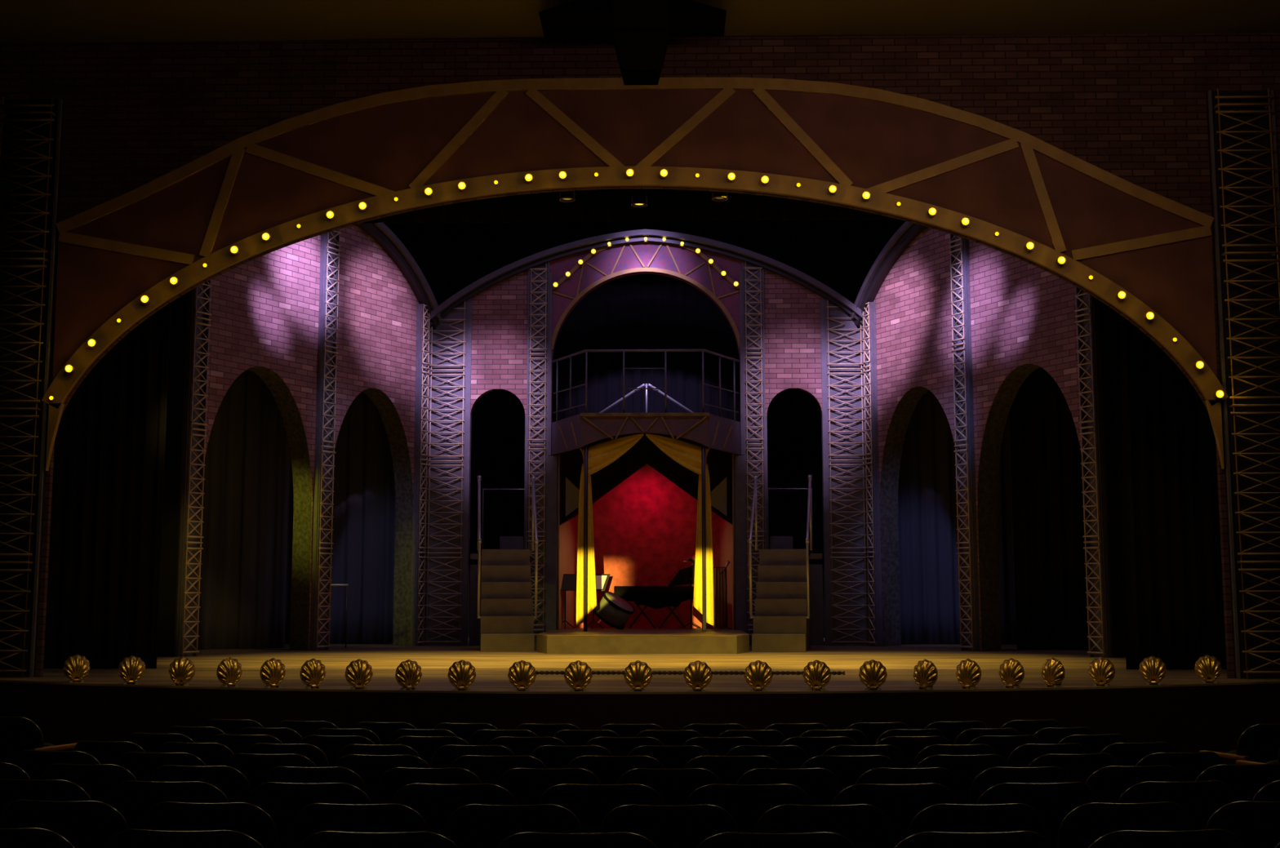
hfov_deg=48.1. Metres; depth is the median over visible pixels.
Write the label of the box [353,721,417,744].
chair
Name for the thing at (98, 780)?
chair
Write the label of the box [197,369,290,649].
curtain
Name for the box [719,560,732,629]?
microphone stand
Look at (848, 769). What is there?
chair
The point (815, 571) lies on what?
railing
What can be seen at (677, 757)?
chair
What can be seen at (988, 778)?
chair
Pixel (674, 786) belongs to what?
chair
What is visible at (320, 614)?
lattice tower
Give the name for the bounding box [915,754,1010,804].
chair
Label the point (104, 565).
curtain
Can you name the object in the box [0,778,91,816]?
chair
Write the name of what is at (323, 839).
chair
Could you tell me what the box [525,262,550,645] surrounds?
lattice tower
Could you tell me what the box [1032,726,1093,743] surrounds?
chair
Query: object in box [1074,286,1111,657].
lattice tower
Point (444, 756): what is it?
chair
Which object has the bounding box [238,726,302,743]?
chair
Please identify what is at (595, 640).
platform
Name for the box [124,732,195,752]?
chair
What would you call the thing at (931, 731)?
chair
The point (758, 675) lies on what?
shell footlight
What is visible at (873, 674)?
shell footlight
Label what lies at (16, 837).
chair
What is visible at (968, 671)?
shell footlight
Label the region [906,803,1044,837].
chair
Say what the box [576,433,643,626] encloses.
curtain
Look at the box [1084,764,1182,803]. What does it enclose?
chair
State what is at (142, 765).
chair
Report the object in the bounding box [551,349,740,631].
balcony
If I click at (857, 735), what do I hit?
chair
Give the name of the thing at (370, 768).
chair
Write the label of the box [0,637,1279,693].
floor
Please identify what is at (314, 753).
chair
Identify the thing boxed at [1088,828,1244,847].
chair
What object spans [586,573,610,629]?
music stand
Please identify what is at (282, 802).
chair
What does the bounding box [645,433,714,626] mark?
curtain
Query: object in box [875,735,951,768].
chair
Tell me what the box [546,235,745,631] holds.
arched portal
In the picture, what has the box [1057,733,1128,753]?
chair
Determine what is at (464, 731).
chair
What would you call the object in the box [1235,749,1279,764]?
chair
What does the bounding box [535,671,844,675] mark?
rope
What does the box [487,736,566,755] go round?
chair
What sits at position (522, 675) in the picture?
shell footlight
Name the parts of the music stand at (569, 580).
post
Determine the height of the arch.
4.450 m
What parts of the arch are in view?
bulb, bulb, bulb, bulb, bulb, bulb, bulb, bulb, bulb, bulb, bulb, bulb, bulb, bulb, bulb, bulb, bulb, bulb, bulb, bulb, bulb, bulb, bulb, bulb, bulb, bulb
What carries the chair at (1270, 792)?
on the floor
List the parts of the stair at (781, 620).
handrail, rail post, handrail, rail post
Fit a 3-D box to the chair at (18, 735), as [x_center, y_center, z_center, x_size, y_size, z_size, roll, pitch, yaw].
[-3.640,2.139,8.414,0.544,0.863,0.392,-3,-8,23]
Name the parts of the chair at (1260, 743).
armrest, leg, seat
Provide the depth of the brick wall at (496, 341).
26.69 m
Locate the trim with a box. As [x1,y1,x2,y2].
[426,229,866,327]
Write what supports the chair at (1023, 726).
on the floor
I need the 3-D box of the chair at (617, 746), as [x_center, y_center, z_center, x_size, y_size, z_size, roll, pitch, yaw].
[-0.092,2.294,8.573,0.544,0.863,0.392,0,-7,0]
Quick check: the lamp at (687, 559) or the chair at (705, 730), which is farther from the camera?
the lamp at (687, 559)
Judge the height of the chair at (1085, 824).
0.863 m
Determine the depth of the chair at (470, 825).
4.83 m
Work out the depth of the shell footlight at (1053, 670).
13.85 m
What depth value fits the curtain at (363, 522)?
26.96 m
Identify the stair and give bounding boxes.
[476,475,537,651]
[748,475,812,652]
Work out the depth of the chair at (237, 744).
8.65 m
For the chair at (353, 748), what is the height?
0.863 m
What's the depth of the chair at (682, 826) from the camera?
4.82 m
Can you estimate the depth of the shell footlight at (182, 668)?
14.11 m
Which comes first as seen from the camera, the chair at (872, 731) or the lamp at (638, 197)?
the chair at (872, 731)
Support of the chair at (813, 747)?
on the floor
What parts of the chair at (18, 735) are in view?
seat, armrest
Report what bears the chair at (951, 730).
on the floor
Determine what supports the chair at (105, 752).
on the floor
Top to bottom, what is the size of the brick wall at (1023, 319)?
7.645 m
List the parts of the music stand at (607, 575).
post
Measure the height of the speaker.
1.480 m
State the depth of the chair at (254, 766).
7.11 m
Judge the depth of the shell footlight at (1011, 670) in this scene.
13.72 m
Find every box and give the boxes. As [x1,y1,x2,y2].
[499,536,524,549]
[768,536,793,549]
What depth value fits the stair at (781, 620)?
23.56 m
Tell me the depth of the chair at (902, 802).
5.57 m
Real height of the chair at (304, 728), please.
0.863 m
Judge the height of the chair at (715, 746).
0.863 m
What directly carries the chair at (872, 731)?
on the floor
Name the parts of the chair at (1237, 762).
armrest, seat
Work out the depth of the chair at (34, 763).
7.30 m
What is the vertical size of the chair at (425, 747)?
0.863 m
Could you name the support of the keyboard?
on the platform at (595, 640)
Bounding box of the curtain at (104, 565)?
[43,302,171,668]
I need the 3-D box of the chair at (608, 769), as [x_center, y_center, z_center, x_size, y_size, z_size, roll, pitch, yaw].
[-0.121,2.070,7.128,0.544,0.863,0.392,0,-7,1]
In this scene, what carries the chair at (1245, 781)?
on the floor
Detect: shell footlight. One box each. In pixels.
[62,654,90,682]
[117,655,146,684]
[168,656,195,685]
[216,657,242,687]
[259,657,285,688]
[299,658,325,688]
[344,658,373,689]
[395,659,422,690]
[447,659,475,690]
[507,660,536,691]
[564,660,592,691]
[623,660,652,691]
[683,660,712,691]
[744,660,773,691]
[802,660,831,690]
[858,659,887,690]
[913,659,937,689]
[955,658,981,688]
[999,657,1024,688]
[1041,657,1064,687]
[1088,657,1115,686]
[1138,656,1167,684]
[1194,654,1222,683]
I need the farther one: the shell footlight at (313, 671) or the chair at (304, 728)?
the shell footlight at (313, 671)
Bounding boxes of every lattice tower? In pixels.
[0,97,64,677]
[175,279,212,657]
[309,229,341,650]
[410,303,431,645]
[424,300,466,645]
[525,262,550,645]
[742,260,766,645]
[825,298,868,645]
[862,302,882,646]
[948,233,980,651]
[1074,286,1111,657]
[1205,88,1279,679]
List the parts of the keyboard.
stand leg, stand leg, stand leg, stand leg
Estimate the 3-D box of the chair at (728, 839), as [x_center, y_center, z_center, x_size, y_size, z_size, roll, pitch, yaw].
[0.394,1.623,4.240,0.544,0.863,0.392,0,-7,-1]
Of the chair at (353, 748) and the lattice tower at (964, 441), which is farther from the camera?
the lattice tower at (964, 441)
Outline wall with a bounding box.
[0,32,1279,678]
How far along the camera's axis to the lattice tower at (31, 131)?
15.99 m
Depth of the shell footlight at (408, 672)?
13.45 m
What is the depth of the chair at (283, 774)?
6.34 m
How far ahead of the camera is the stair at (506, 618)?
23.63 m
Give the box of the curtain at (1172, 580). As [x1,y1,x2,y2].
[1111,309,1226,670]
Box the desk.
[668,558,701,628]
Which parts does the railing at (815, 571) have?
guard rail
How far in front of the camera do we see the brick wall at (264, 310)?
23.80 m
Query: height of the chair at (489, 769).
0.863 m
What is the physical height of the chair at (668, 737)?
0.863 m
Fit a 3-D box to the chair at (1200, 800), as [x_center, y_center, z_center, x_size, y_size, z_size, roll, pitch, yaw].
[2.142,1.870,5.822,0.544,0.863,0.392,1,-7,-8]
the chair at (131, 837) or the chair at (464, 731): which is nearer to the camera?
the chair at (131, 837)
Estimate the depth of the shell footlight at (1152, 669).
14.25 m
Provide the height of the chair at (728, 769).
0.863 m
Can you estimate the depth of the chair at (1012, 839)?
4.13 m
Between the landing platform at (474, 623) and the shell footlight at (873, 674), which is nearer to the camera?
the shell footlight at (873, 674)
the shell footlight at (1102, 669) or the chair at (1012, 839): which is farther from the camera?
the shell footlight at (1102, 669)
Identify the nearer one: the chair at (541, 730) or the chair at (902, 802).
the chair at (902, 802)
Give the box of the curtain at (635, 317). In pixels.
[555,284,739,422]
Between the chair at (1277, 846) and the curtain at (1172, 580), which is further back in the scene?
the curtain at (1172, 580)
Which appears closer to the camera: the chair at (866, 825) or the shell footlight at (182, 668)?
the chair at (866, 825)
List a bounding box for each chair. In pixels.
[0,715,77,764]
[0,762,31,779]
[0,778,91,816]
[0,799,128,847]
[0,827,75,847]
[13,750,100,779]
[42,763,137,804]
[73,740,146,764]
[105,828,263,847]
[107,780,229,829]
[115,751,206,781]
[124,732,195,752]
[142,801,278,847]
[150,764,251,803]
[157,742,234,765]
[166,725,225,742]
[204,718,263,734]
[209,733,283,753]
[222,752,316,791]
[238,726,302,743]
[246,742,328,767]
[247,782,372,847]
[262,765,366,794]
[276,720,338,737]
[290,803,429,847]
[298,831,458,847]
[299,734,374,766]
[313,728,381,744]
[334,754,431,804]
[336,743,420,762]
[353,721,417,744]
[376,767,481,804]
[388,728,457,744]
[391,782,517,835]
[392,735,470,767]
[431,744,515,768]
[433,722,497,742]
[443,804,583,847]
[448,755,546,784]
[468,728,538,745]
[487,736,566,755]
[496,767,601,804]
[496,831,657,847]
[515,723,580,737]
[529,745,613,768]
[537,783,665,833]
[552,729,620,745]
[565,755,664,784]
[585,736,664,755]
[598,723,663,737]
[598,804,738,847]
[616,768,720,805]
[627,745,710,768]
[635,729,702,746]
[681,723,746,737]
[682,736,761,755]
[683,755,781,784]
[684,783,812,832]
[696,831,857,847]
[717,729,786,745]
[725,745,808,768]
[736,767,842,804]
[753,804,893,847]
[764,722,829,739]
[779,736,857,759]
[800,728,868,745]
[800,755,897,790]
[822,744,906,768]
[831,782,958,847]
[845,721,910,745]
[854,767,959,804]
[875,728,945,743]
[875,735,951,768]
[894,831,1053,847]
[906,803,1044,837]
[913,743,996,768]
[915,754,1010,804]
[924,720,986,744]
[953,727,1020,744]
[968,734,1042,760]
[968,765,1072,804]
[976,782,1099,847]
[1000,719,1061,735]
[1007,742,1087,767]
[1027,752,1119,782]
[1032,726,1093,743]
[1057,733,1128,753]
[1057,801,1191,847]
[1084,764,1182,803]
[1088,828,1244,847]
[1100,742,1173,765]
[1116,780,1235,830]
[1136,751,1223,781]
[1195,763,1279,801]
[1199,723,1279,764]
[1204,800,1279,847]
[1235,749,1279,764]
[1252,780,1279,801]
[1274,841,1279,847]
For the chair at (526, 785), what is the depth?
6.28 m
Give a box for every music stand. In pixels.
[560,573,577,629]
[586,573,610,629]
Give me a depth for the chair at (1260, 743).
8.11 m
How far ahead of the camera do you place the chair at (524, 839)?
4.11 m
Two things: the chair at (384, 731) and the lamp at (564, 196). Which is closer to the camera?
the chair at (384, 731)
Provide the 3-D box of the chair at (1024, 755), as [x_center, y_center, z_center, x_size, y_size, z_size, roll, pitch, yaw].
[2.251,2.212,8.030,0.511,0.863,0.392,1,-7,-9]
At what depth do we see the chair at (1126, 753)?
7.98 m
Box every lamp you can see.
[559,191,575,202]
[631,189,647,207]
[682,558,694,563]
[711,191,728,201]
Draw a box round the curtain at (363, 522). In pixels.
[284,391,395,644]
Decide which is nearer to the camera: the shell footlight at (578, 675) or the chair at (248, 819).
the chair at (248, 819)
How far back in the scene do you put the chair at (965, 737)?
9.37 m
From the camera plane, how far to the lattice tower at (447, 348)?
26.37 m
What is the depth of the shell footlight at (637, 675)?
13.24 m
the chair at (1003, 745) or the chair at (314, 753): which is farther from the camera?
the chair at (1003, 745)
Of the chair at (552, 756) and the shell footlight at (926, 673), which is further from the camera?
the shell footlight at (926, 673)
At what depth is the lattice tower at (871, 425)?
25.93 m
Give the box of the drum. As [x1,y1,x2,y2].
[593,591,635,629]
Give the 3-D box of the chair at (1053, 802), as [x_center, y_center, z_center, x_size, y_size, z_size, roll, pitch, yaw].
[1.571,1.859,5.756,0.544,0.863,0.392,1,-7,-6]
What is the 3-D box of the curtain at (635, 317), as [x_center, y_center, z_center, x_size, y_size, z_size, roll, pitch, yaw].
[0.169,0.742,29.328,3.806,7.300,0.138,0,-7,1]
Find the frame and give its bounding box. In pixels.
[599,383,693,413]
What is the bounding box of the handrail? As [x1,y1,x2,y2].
[330,583,348,648]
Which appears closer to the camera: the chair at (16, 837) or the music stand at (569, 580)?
the chair at (16, 837)
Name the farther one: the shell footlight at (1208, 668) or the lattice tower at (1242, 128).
the lattice tower at (1242, 128)
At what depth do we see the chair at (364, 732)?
9.31 m
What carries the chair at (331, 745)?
on the floor
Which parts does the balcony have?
rail post, rail post, rail post, rail post, rail, rail post, rail post, rail post, rail post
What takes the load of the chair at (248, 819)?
on the floor
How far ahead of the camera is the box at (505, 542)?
26.38 m
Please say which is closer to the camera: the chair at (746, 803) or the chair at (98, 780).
the chair at (746, 803)
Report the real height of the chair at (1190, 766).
0.863 m
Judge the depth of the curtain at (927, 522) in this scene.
26.73 m
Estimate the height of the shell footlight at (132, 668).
0.282 m
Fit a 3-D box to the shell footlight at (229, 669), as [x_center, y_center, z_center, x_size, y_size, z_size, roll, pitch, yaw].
[-3.994,2.416,13.963,0.185,0.282,0.224,-2,-7,14]
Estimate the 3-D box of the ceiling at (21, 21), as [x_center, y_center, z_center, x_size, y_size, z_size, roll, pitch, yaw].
[-0.284,-5.539,7.830,16.400,0.200,17.200,0,-7,1]
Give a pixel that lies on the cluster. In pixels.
(579, 18)
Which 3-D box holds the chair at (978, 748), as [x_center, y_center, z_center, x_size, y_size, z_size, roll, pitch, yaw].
[1.730,2.200,7.955,0.511,0.863,0.392,1,-7,-7]
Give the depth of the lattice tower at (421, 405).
26.09 m
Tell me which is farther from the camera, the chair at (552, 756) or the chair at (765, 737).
the chair at (765, 737)
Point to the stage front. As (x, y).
(1189, 719)
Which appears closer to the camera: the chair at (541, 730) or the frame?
the chair at (541, 730)
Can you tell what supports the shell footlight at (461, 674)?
on the floor
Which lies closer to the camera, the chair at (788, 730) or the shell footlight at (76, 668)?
the chair at (788, 730)
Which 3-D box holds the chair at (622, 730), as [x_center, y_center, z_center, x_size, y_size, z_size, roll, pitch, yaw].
[-0.062,2.518,10.018,0.544,0.863,0.392,0,-7,0]
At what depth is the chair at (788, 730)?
9.93 m
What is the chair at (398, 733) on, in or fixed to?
on the floor
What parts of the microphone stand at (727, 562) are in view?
post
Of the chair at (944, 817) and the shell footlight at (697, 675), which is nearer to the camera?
the chair at (944, 817)
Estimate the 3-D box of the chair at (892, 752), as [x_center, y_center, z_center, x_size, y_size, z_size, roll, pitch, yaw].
[1.207,2.191,7.901,0.511,0.863,0.392,1,-7,-5]
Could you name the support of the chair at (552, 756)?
on the floor
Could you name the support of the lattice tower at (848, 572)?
on the floor
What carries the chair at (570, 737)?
on the floor
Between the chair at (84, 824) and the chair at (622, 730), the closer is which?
the chair at (84, 824)
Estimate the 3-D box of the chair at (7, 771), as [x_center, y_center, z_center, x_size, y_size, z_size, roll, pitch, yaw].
[-3.013,2.003,6.706,0.511,0.863,0.392,-1,-7,11]
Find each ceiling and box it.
[0,0,1279,43]
[383,219,905,225]
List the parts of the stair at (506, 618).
rail post, handrail, rail post, handrail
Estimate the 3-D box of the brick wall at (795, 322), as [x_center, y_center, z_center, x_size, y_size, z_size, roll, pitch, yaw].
[2.877,0.541,26.423,1.145,7.002,0.220,0,-7,1]
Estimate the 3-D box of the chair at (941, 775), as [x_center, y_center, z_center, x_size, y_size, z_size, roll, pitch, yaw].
[1.179,1.966,6.448,0.511,0.863,0.392,1,-7,-4]
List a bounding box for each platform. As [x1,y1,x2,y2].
[469,488,524,645]
[536,627,749,653]
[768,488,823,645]
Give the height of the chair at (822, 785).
0.863 m
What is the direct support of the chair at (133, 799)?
on the floor
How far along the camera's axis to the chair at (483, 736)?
9.20 m
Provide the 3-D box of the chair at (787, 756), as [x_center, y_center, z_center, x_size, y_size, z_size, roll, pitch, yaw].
[0.682,2.185,7.865,0.511,0.863,0.392,0,-7,-3]
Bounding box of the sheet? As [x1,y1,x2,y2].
[595,575,607,589]
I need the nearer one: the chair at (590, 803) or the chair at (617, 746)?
the chair at (590, 803)
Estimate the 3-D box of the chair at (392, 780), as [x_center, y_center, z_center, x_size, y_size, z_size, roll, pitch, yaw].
[-0.926,1.962,6.433,0.511,0.863,0.392,0,-7,4]
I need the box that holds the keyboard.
[613,586,693,629]
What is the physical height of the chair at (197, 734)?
0.863 m
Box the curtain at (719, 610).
[712,567,727,627]
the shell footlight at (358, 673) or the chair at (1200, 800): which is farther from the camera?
the shell footlight at (358, 673)
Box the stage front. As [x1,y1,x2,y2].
[0,681,1279,753]
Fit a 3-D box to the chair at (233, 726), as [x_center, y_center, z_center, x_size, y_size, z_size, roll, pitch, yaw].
[-2.894,2.563,10.388,0.544,0.863,0.392,-2,-7,14]
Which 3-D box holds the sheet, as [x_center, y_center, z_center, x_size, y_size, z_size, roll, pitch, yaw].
[-0.838,2.956,26.753,0.440,0.255,0.166,0,-7,1]
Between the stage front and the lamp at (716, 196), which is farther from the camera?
the lamp at (716, 196)
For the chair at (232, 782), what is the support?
on the floor
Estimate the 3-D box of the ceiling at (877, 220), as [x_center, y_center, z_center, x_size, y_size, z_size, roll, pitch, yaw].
[0.068,-5.655,25.166,16.400,0.200,16.600,0,-7,1]
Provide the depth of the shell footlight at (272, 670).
13.78 m
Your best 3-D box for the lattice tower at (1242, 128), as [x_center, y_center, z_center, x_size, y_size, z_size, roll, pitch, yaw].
[6.729,-0.511,15.652,0.720,6.500,0.169,0,-7,1]
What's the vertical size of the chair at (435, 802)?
0.863 m
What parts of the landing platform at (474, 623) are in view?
guard rail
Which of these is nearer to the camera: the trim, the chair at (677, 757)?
the chair at (677, 757)
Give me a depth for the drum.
25.77 m
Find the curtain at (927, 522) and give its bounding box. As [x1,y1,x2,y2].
[897,390,1017,644]
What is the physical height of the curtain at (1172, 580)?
8.600 m
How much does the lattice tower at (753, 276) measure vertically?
7.207 m
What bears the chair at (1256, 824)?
on the floor
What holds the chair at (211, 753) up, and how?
on the floor
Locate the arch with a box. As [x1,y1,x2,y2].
[41,77,1228,471]
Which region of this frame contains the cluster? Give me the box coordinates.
[538,0,726,37]
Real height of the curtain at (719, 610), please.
1.135 m
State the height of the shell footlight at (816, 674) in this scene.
0.282 m
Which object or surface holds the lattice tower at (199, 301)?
on the floor
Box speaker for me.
[613,0,667,85]
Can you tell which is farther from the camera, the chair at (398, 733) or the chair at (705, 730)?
the chair at (705, 730)
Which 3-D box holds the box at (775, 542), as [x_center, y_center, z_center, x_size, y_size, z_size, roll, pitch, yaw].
[2.605,2.240,26.475,0.410,0.319,0.400,0,-7,1]
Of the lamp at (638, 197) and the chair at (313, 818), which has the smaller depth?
the chair at (313, 818)
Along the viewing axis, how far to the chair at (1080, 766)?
7.15 m

